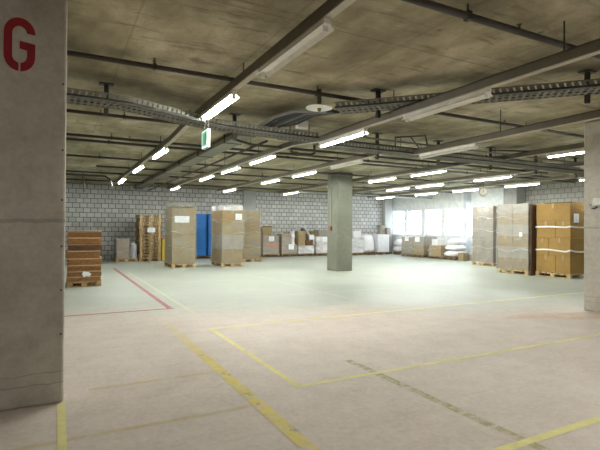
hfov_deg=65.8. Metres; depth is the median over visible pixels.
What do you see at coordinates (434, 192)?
ceiling lamp
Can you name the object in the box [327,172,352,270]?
concrete pillar
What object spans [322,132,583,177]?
cable tray
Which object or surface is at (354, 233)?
carton
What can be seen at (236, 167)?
ceiling lamp
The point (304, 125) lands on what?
junction box
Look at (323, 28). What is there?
ceiling lamp
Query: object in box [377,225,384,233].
cardboard box
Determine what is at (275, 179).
ceiling lamp
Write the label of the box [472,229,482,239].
cardboard box
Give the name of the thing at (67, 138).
ceiling pipe
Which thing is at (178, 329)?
floor line
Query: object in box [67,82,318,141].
cable tray
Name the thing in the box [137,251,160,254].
wooden pallet
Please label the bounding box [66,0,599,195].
ceiling
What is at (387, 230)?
cardboard box
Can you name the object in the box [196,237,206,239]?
crate
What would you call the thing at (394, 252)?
wooden pallet
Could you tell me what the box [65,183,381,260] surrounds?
wall
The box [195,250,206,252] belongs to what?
crate
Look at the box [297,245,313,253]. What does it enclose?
film
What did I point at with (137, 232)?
wooden pallet
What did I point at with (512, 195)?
concrete pillar
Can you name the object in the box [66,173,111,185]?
conduit
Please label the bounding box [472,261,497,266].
wooden pallet
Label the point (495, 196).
wall
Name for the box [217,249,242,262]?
cardboard box
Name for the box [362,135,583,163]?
conduit
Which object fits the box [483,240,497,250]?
cardboard box
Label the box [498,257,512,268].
cardboard box
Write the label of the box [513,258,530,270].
cardboard box
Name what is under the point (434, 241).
carton
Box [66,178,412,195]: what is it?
ceiling pipe
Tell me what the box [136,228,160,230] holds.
wooden pallet
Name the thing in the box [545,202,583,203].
board
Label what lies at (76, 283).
wooden pallet
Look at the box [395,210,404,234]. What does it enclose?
window
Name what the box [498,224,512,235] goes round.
cardboard box
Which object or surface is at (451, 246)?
plastic sack
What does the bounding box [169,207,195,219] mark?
cardboard box
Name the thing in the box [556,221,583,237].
cardboard box
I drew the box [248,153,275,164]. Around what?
ceiling lamp
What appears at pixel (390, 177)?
ceiling lamp
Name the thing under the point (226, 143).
duct
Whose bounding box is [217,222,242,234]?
cardboard box
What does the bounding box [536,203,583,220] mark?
cardboard box
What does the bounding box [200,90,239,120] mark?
ceiling lamp
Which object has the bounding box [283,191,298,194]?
ceiling lamp
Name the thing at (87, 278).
bundle
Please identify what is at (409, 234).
window
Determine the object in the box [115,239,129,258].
cardboard box
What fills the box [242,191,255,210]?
concrete pillar
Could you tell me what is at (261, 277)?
floor line
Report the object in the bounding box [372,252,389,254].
wooden pallet
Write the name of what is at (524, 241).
cardboard box
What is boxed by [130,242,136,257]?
canister
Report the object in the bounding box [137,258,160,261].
wooden pallet
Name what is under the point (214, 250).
cardboard box
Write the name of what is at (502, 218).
cardboard box
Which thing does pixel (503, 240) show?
cardboard box
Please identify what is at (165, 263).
wooden pallet
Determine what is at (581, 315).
rust stain
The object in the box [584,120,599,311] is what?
concrete pillar
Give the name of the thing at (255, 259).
wooden pallet
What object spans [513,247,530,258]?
cardboard box
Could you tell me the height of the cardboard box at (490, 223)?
0.439 m
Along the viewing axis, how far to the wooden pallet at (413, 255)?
23.37 m
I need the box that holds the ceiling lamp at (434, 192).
[414,191,437,195]
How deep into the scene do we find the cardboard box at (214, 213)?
17.74 m
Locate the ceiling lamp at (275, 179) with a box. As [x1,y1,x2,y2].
[260,178,279,183]
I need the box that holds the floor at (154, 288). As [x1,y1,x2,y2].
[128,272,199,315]
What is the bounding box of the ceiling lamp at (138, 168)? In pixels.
[133,164,143,172]
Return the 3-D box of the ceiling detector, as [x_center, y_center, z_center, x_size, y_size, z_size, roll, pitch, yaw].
[0.262,-1.695,6.313,0.360,0.300,0.360,1,-1,-28]
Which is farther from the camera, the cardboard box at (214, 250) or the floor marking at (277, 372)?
the cardboard box at (214, 250)
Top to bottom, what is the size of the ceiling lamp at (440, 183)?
0.097 m
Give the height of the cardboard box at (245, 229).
0.221 m
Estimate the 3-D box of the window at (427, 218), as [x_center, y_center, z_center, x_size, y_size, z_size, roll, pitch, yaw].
[7.067,-0.132,24.523,0.220,1.440,1.220,1,-1,-28]
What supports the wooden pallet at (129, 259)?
on the floor at (528, 392)
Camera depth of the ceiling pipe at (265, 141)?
11.56 m
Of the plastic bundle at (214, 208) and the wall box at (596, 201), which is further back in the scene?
the plastic bundle at (214, 208)
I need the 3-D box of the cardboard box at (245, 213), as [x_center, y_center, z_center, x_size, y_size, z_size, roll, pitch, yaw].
[-2.208,-0.485,19.861,0.754,0.221,0.862,1,-1,-28]
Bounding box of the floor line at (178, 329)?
[65,329,183,340]
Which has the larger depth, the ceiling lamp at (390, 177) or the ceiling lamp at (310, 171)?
the ceiling lamp at (390, 177)
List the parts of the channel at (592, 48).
hanger rod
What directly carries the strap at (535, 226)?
attached to the cardboard box at (542, 232)
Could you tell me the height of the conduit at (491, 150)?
0.268 m
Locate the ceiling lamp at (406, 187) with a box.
[386,186,409,190]
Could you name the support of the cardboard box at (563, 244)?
on the cardboard box at (564, 264)
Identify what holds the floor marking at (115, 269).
on the floor at (528, 392)
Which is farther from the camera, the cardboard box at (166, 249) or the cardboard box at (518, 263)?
the cardboard box at (166, 249)
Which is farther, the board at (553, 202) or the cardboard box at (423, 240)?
the cardboard box at (423, 240)
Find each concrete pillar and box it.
[0,0,67,410]
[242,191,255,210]
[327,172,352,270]
[382,198,391,250]
[504,186,524,204]
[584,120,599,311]
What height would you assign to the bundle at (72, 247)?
0.151 m
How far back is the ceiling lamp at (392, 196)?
22.37 m
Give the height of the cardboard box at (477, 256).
0.439 m
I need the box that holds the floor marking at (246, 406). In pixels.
[5,405,251,449]
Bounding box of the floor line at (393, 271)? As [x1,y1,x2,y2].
[393,271,516,287]
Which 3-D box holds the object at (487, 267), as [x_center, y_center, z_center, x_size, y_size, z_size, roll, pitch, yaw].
[1.796,1.532,14.520,12.300,0.001,0.060,1,-1,-28]
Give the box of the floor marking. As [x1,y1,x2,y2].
[164,324,320,449]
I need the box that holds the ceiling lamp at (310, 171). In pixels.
[291,170,316,177]
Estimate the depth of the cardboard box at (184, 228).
16.46 m
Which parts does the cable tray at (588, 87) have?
hanger post, hanger post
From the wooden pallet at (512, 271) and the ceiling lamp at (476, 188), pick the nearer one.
the wooden pallet at (512, 271)
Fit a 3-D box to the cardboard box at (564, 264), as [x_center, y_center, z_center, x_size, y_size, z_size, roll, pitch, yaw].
[8.119,1.163,13.780,0.982,0.519,0.444,1,-1,-28]
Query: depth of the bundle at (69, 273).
10.92 m
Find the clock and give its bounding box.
[479,181,487,195]
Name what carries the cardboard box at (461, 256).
on the floor at (528, 392)
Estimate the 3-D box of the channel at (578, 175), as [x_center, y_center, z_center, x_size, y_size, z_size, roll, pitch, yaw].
[9.266,-1.595,12.720,0.085,0.288,24.900,1,-1,-28]
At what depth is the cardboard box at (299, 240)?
23.78 m
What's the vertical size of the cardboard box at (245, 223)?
0.221 m
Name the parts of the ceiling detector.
plate, stem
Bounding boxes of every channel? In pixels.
[115,0,355,182]
[167,21,599,188]
[217,109,599,190]
[278,142,583,193]
[327,157,583,195]
[367,173,583,197]
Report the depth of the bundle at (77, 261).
10.95 m
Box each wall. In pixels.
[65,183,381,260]
[392,181,583,253]
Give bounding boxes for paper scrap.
[82,271,90,276]
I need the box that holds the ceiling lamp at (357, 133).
[318,128,368,147]
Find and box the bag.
[361,234,373,251]
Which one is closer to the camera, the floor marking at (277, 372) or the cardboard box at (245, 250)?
the floor marking at (277, 372)
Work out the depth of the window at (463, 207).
23.66 m
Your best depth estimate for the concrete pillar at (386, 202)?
27.13 m
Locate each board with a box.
[66,230,101,230]
[531,204,544,275]
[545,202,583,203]
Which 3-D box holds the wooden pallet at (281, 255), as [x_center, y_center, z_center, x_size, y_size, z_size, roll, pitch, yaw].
[-0.715,1.527,23.762,0.900,0.138,0.800,1,-1,-28]
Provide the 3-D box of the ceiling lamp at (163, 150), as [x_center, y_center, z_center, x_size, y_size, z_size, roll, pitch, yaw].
[-2.936,-1.497,9.671,0.140,0.097,1.340,1,-1,-28]
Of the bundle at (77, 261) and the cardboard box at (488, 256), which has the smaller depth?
the bundle at (77, 261)
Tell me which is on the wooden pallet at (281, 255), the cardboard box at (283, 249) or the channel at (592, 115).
the cardboard box at (283, 249)
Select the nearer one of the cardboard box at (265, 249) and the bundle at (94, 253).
the bundle at (94, 253)
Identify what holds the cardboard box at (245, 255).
on the wooden pallet at (255, 259)
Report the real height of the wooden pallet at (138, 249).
0.138 m
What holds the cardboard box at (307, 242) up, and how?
on the cardboard box
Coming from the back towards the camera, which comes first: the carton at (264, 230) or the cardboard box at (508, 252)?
the carton at (264, 230)
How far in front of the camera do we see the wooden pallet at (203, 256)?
21.54 m
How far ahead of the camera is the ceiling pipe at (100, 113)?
7.69 m
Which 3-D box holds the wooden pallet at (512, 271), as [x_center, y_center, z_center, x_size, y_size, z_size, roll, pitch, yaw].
[7.231,1.500,15.085,0.970,0.138,1.150,1,-1,-28]
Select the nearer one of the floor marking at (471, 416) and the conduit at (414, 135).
the floor marking at (471, 416)
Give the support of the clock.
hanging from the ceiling
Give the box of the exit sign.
[202,111,210,149]
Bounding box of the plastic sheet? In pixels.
[294,227,314,244]
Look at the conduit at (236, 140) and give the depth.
10.36 m
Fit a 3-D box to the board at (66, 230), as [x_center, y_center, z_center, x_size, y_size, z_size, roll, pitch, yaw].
[-5.256,0.142,11.273,0.760,0.021,0.750,1,-1,-28]
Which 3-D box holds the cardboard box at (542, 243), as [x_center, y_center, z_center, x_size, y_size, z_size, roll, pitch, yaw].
[7.820,0.650,14.358,0.982,0.509,0.400,1,-1,-28]
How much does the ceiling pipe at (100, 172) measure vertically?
0.131 m
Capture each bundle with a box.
[66,250,99,258]
[66,274,100,281]
[67,231,100,236]
[67,237,101,243]
[67,257,101,264]
[67,263,100,271]
[67,270,101,276]
[68,244,102,250]
[212,206,220,210]
[218,205,242,210]
[259,109,339,145]
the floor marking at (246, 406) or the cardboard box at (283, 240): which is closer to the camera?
the floor marking at (246, 406)
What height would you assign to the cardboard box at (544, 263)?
0.519 m
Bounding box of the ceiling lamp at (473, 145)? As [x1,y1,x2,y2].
[418,143,477,158]
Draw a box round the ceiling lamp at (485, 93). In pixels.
[402,88,492,121]
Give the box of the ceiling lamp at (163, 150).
[152,146,168,159]
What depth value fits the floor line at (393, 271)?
12.79 m
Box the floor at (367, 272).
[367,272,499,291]
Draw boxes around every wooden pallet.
[66,279,100,287]
[113,257,137,261]
[136,215,160,217]
[136,218,160,221]
[136,221,160,224]
[136,225,160,227]
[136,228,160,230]
[136,231,160,234]
[136,235,160,237]
[136,238,160,240]
[136,241,160,244]
[137,244,160,247]
[137,247,160,251]
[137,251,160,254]
[137,254,160,257]
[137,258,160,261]
[164,262,195,267]
[195,255,211,258]
[211,261,243,266]
[243,258,261,261]
[260,254,278,256]
[279,254,296,256]
[297,253,313,255]
[314,253,326,255]
[360,252,375,254]
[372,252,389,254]
[390,251,401,254]
[412,254,427,257]
[428,255,452,258]
[442,256,457,259]
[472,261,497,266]
[497,268,530,274]
[535,271,583,278]
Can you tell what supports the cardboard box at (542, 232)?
on the cardboard box at (542, 243)
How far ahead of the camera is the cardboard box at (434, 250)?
22.24 m
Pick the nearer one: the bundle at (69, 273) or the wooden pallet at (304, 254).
the bundle at (69, 273)
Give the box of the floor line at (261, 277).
[261,277,349,298]
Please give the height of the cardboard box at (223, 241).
0.499 m
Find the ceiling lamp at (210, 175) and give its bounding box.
[199,174,213,180]
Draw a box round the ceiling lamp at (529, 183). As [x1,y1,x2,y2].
[504,182,539,187]
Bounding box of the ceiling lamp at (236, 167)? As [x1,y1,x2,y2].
[220,165,239,173]
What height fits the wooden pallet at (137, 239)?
0.138 m
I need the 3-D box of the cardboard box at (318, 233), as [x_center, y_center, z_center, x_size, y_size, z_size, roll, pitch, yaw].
[1.104,0.432,24.643,0.594,0.359,0.602,1,-1,-28]
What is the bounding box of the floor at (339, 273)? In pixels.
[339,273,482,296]
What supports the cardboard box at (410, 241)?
on the cardboard box at (409, 247)
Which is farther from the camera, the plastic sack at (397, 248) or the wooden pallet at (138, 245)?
the plastic sack at (397, 248)
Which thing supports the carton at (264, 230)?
on the cardboard box at (264, 239)
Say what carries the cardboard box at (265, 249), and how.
on the wooden pallet at (261, 255)
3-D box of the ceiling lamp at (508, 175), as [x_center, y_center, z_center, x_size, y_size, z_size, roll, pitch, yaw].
[5.761,-1.410,13.951,0.140,0.097,1.340,1,-1,-28]
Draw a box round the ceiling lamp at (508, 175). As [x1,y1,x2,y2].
[473,174,511,181]
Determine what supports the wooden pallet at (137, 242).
on the wooden pallet at (138, 245)
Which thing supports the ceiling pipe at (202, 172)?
hanging from the ceiling
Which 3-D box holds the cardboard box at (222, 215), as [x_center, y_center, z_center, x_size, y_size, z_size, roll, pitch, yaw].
[-2.620,-0.322,17.371,0.817,0.419,0.638,1,-1,-28]
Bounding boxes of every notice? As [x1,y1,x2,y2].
[147,228,154,231]
[175,216,189,222]
[235,214,241,219]
[574,214,578,222]
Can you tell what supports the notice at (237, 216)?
attached to the film
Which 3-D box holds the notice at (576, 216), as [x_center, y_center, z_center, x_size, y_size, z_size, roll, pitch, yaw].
[8.041,-0.200,13.478,0.240,0.260,0.004,1,-1,-28]
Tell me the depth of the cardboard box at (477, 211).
18.43 m
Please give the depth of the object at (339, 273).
11.39 m
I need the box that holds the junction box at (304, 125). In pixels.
[296,121,307,129]
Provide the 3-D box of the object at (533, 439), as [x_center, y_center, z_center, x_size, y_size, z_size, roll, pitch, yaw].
[3.214,1.450,3.963,5.600,0.001,0.065,1,-1,-28]
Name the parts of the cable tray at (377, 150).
hanger post, hanger post, hanger post, hanger post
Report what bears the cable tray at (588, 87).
hanging from the ceiling
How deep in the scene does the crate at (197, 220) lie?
21.47 m
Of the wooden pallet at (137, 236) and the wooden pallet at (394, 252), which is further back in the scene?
the wooden pallet at (394, 252)
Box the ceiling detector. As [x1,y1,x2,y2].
[306,89,331,111]
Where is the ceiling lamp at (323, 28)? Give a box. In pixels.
[258,18,333,77]
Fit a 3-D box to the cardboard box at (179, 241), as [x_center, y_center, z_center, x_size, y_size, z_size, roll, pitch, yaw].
[-4.258,0.590,16.721,0.827,0.529,0.608,1,-1,-28]
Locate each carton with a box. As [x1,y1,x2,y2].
[260,226,271,235]
[352,231,360,236]
[371,234,388,251]
[432,239,444,244]
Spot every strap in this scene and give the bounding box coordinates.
[535,226,583,227]
[535,249,583,252]
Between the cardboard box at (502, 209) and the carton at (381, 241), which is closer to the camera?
the cardboard box at (502, 209)
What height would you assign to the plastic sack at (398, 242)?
0.360 m
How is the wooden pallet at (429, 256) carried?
on the floor at (528, 392)
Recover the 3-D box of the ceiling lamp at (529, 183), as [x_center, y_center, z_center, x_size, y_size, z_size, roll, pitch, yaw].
[7.592,-1.383,15.906,0.140,0.097,1.340,1,-1,-28]
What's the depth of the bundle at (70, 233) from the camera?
10.98 m
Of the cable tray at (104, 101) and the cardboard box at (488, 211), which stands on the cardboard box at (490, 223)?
the cardboard box at (488, 211)
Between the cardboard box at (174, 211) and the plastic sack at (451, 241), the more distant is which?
the plastic sack at (451, 241)
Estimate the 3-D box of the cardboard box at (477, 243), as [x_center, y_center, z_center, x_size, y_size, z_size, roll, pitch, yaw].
[7.473,0.799,18.635,0.952,0.439,0.520,1,-1,-28]
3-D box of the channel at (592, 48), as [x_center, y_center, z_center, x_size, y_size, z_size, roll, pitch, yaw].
[0.329,-1.635,8.143,0.085,0.388,25.100,1,-1,-28]
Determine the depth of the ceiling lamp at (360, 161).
11.17 m
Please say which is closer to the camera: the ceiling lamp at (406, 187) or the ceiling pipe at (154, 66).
the ceiling pipe at (154, 66)
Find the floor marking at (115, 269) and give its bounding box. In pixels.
[64,268,173,316]
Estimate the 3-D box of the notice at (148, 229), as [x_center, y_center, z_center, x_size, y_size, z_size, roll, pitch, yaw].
[-6.254,0.208,19.492,0.320,0.200,0.004,1,-1,-28]
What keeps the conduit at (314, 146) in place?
attached to the ceiling
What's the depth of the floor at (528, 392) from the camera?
4.98 m
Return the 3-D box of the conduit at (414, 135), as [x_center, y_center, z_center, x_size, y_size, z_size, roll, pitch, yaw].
[2.173,-1.629,8.998,0.852,0.316,0.032,1,-1,-28]
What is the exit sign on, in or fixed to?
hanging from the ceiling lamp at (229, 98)
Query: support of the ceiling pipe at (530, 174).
hanging from the ceiling
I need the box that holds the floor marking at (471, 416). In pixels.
[346,360,551,449]
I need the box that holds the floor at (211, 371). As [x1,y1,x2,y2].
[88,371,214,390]
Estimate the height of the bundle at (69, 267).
0.141 m
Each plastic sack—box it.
[394,239,401,245]
[394,246,401,251]
[444,250,465,256]
[445,244,465,249]
[448,239,465,243]
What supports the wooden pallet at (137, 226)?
on the wooden pallet at (137, 229)
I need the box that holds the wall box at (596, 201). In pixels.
[591,198,599,208]
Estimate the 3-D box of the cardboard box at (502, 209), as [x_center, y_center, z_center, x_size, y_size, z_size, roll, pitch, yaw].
[7.114,-0.515,15.352,0.952,0.299,0.556,1,-1,-28]
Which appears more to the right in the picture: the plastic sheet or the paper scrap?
the plastic sheet
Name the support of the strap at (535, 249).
attached to the cardboard box at (563, 244)
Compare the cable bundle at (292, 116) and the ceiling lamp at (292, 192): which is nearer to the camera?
the cable bundle at (292, 116)
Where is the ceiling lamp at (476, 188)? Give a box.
[451,187,479,191]
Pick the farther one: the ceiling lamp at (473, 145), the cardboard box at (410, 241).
the cardboard box at (410, 241)
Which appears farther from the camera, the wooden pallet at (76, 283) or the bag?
the bag
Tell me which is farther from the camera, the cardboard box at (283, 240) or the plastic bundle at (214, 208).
the cardboard box at (283, 240)
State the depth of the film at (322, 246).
24.26 m
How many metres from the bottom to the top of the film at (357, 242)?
0.820 m
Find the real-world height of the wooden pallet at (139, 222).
0.138 m
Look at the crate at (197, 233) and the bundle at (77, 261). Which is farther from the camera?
the crate at (197, 233)
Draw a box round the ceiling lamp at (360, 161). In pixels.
[329,159,363,169]
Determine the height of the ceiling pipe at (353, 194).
0.299 m
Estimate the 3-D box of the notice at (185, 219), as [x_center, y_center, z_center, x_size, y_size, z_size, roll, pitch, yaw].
[-4.167,-0.201,16.383,0.520,0.230,0.004,1,-1,-28]
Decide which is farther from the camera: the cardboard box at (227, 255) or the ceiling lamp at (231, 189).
the ceiling lamp at (231, 189)
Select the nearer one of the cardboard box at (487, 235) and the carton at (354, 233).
the cardboard box at (487, 235)
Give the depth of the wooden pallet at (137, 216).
19.65 m
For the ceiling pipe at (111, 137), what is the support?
hanging from the ceiling
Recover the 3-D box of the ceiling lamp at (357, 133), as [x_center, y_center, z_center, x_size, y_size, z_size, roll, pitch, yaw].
[0.667,-1.394,7.495,0.140,0.097,1.340,1,-1,-28]
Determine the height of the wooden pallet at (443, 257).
0.138 m
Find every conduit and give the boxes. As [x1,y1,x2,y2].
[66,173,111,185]
[233,139,547,173]
[290,145,315,155]
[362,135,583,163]
[394,135,427,146]
[491,150,537,161]
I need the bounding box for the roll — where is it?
[290,231,294,244]
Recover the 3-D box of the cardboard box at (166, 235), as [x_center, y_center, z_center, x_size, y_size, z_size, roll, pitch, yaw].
[-4.542,0.593,17.261,0.829,0.529,0.608,1,-1,-28]
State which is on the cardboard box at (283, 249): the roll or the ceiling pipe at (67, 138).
the roll
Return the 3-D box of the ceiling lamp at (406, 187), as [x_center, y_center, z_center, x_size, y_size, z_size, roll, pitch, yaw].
[3.749,-1.389,17.785,0.140,0.097,1.340,1,-1,-28]
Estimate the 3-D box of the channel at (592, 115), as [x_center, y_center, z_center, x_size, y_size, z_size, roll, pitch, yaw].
[2.238,-1.586,9.088,0.085,0.448,25.000,1,-1,-28]
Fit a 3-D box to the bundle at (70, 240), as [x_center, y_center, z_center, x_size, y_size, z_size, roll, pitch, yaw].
[-5.254,0.376,11.264,0.734,0.162,0.735,1,-1,-28]
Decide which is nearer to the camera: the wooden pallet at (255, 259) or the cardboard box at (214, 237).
the cardboard box at (214, 237)
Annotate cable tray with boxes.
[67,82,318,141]
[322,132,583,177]
[335,69,599,118]
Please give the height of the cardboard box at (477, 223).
0.439 m
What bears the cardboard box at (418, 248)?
on the wooden pallet at (413, 255)
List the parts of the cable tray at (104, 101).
hanger post, hanger post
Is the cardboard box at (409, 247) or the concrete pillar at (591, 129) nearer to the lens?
the concrete pillar at (591, 129)
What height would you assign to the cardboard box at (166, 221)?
0.519 m
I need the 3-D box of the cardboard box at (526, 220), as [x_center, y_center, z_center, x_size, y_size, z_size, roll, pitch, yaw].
[7.377,-0.192,14.850,0.952,0.349,0.556,1,-1,-28]
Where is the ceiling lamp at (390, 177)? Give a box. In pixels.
[368,176,396,182]
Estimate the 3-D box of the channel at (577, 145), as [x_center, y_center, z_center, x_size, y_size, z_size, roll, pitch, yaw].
[4.779,-1.632,10.252,0.085,0.308,24.700,1,-1,-28]
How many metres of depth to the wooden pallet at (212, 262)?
17.23 m
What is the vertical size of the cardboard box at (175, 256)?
0.519 m
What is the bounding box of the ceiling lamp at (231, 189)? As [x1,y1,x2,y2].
[223,188,235,191]
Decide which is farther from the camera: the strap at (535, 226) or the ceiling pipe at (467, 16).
the strap at (535, 226)
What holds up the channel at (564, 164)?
hanging from the ceiling
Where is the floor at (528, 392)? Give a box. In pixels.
[0,254,599,449]
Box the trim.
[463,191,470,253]
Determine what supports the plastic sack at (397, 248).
on the wooden pallet
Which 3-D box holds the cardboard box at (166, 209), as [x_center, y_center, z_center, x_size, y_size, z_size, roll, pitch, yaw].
[-4.534,-0.404,17.265,0.829,0.419,0.608,1,-1,-28]
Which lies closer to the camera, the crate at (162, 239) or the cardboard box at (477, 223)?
the cardboard box at (477, 223)
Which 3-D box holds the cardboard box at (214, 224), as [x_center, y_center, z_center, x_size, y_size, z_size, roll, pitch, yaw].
[-2.925,0.142,17.932,0.819,0.499,0.638,1,-1,-28]
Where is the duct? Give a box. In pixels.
[133,132,255,188]
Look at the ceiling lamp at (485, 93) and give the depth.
5.41 m
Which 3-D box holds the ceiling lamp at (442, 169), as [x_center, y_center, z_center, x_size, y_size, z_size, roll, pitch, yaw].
[3.491,-1.434,12.704,0.140,0.097,1.340,1,-1,-28]
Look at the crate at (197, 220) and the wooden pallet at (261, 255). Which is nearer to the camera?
the crate at (197, 220)
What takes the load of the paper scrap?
attached to the bundle at (69, 273)
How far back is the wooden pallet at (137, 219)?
19.69 m
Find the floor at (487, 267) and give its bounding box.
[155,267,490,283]
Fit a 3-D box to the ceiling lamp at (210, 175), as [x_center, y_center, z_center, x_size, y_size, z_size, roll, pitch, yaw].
[-2.901,-1.457,14.296,0.140,0.097,1.340,1,-1,-28]
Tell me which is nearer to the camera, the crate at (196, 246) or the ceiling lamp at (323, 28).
the ceiling lamp at (323, 28)
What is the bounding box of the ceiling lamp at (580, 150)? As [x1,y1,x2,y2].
[545,148,583,157]
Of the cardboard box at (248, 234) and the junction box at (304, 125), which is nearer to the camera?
the junction box at (304, 125)
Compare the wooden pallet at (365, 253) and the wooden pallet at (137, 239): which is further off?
the wooden pallet at (365, 253)
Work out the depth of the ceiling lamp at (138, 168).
12.11 m
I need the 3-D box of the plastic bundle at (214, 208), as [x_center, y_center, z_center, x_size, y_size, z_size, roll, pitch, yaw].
[-2.966,-0.636,17.967,0.793,0.186,0.553,1,-1,-28]
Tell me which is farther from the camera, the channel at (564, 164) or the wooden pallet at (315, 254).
the wooden pallet at (315, 254)
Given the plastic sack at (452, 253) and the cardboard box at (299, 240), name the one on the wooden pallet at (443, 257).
the plastic sack at (452, 253)
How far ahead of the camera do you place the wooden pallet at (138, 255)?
19.58 m
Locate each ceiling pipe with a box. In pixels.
[66,109,557,164]
[66,133,583,180]
[66,137,574,182]
[66,153,518,187]
[66,170,452,192]
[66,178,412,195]
[67,50,583,137]
[96,165,478,190]
[148,140,267,190]
[299,191,431,198]
[326,173,538,197]
[401,0,599,59]
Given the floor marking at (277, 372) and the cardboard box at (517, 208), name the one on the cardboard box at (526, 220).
the cardboard box at (517, 208)
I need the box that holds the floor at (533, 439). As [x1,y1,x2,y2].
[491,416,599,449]
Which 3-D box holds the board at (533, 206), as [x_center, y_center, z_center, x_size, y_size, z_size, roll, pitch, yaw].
[7.530,0.466,14.514,0.910,2.199,0.020,1,-1,-28]
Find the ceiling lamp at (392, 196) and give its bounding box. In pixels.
[376,195,393,198]
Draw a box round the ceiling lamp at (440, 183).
[415,182,444,187]
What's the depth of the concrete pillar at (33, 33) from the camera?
3.61 m
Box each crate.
[161,238,164,245]
[195,224,206,226]
[195,232,206,234]
[195,245,206,247]
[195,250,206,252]
[196,219,206,221]
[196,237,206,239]
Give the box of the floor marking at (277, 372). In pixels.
[208,292,599,386]
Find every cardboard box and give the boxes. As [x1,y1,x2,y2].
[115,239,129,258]
[165,208,169,219]
[165,220,168,233]
[165,234,168,247]
[165,248,168,262]
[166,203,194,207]
[168,249,194,263]
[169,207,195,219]
[169,219,195,233]
[169,234,195,248]
[212,211,216,221]
[212,222,216,234]
[212,235,216,247]
[212,248,216,261]
[217,210,242,221]
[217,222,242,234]
[217,235,242,248]
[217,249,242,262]
[241,232,259,236]
[243,211,259,215]
[243,216,259,221]
[243,221,259,226]
[243,227,259,231]
[243,248,259,252]
[243,253,259,258]
[260,235,278,243]
[260,244,278,253]
[279,236,291,244]
[279,245,296,253]
[294,231,305,245]
[305,240,312,245]
[313,230,326,236]
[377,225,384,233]
[385,228,389,235]
[402,237,412,243]
[402,244,412,253]
[413,237,436,244]
[413,245,428,254]
[429,245,448,255]
[458,253,467,260]
[472,207,482,217]
[472,217,482,228]
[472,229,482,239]
[472,239,482,250]
[472,250,482,261]
[483,206,497,216]
[483,217,499,228]
[483,229,497,239]
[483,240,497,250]
[483,251,497,262]
[498,204,514,213]
[498,214,513,224]
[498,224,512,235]
[498,235,512,246]
[498,246,512,257]
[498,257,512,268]
[513,203,536,212]
[513,213,530,223]
[513,224,530,235]
[513,236,530,246]
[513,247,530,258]
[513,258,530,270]
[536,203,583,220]
[536,238,548,254]
[536,254,555,272]
[537,221,555,237]
[549,238,583,255]
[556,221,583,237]
[556,255,583,273]
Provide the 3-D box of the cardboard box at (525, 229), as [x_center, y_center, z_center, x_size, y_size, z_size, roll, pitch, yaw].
[7.377,0.164,14.848,0.952,0.359,0.556,1,-1,-28]
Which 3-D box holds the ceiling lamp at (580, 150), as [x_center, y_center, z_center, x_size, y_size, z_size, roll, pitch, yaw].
[5.428,-1.434,9.011,0.140,0.097,1.340,1,-1,-28]
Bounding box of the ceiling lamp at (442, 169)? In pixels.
[409,168,446,176]
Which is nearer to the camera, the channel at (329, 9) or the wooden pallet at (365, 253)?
the channel at (329, 9)
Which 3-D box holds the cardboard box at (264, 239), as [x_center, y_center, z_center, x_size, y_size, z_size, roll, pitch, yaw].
[-1.595,0.735,23.259,0.855,0.417,0.695,1,-1,-28]
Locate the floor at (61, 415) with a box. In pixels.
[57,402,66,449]
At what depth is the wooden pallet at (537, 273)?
13.79 m
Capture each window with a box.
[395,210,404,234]
[406,210,420,235]
[424,209,440,235]
[446,207,463,236]
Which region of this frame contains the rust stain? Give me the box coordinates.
[502,312,599,318]
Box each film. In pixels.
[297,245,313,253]
[313,237,326,252]
[352,237,363,252]
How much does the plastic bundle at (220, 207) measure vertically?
0.196 m
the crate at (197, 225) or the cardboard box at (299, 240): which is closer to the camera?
the crate at (197, 225)

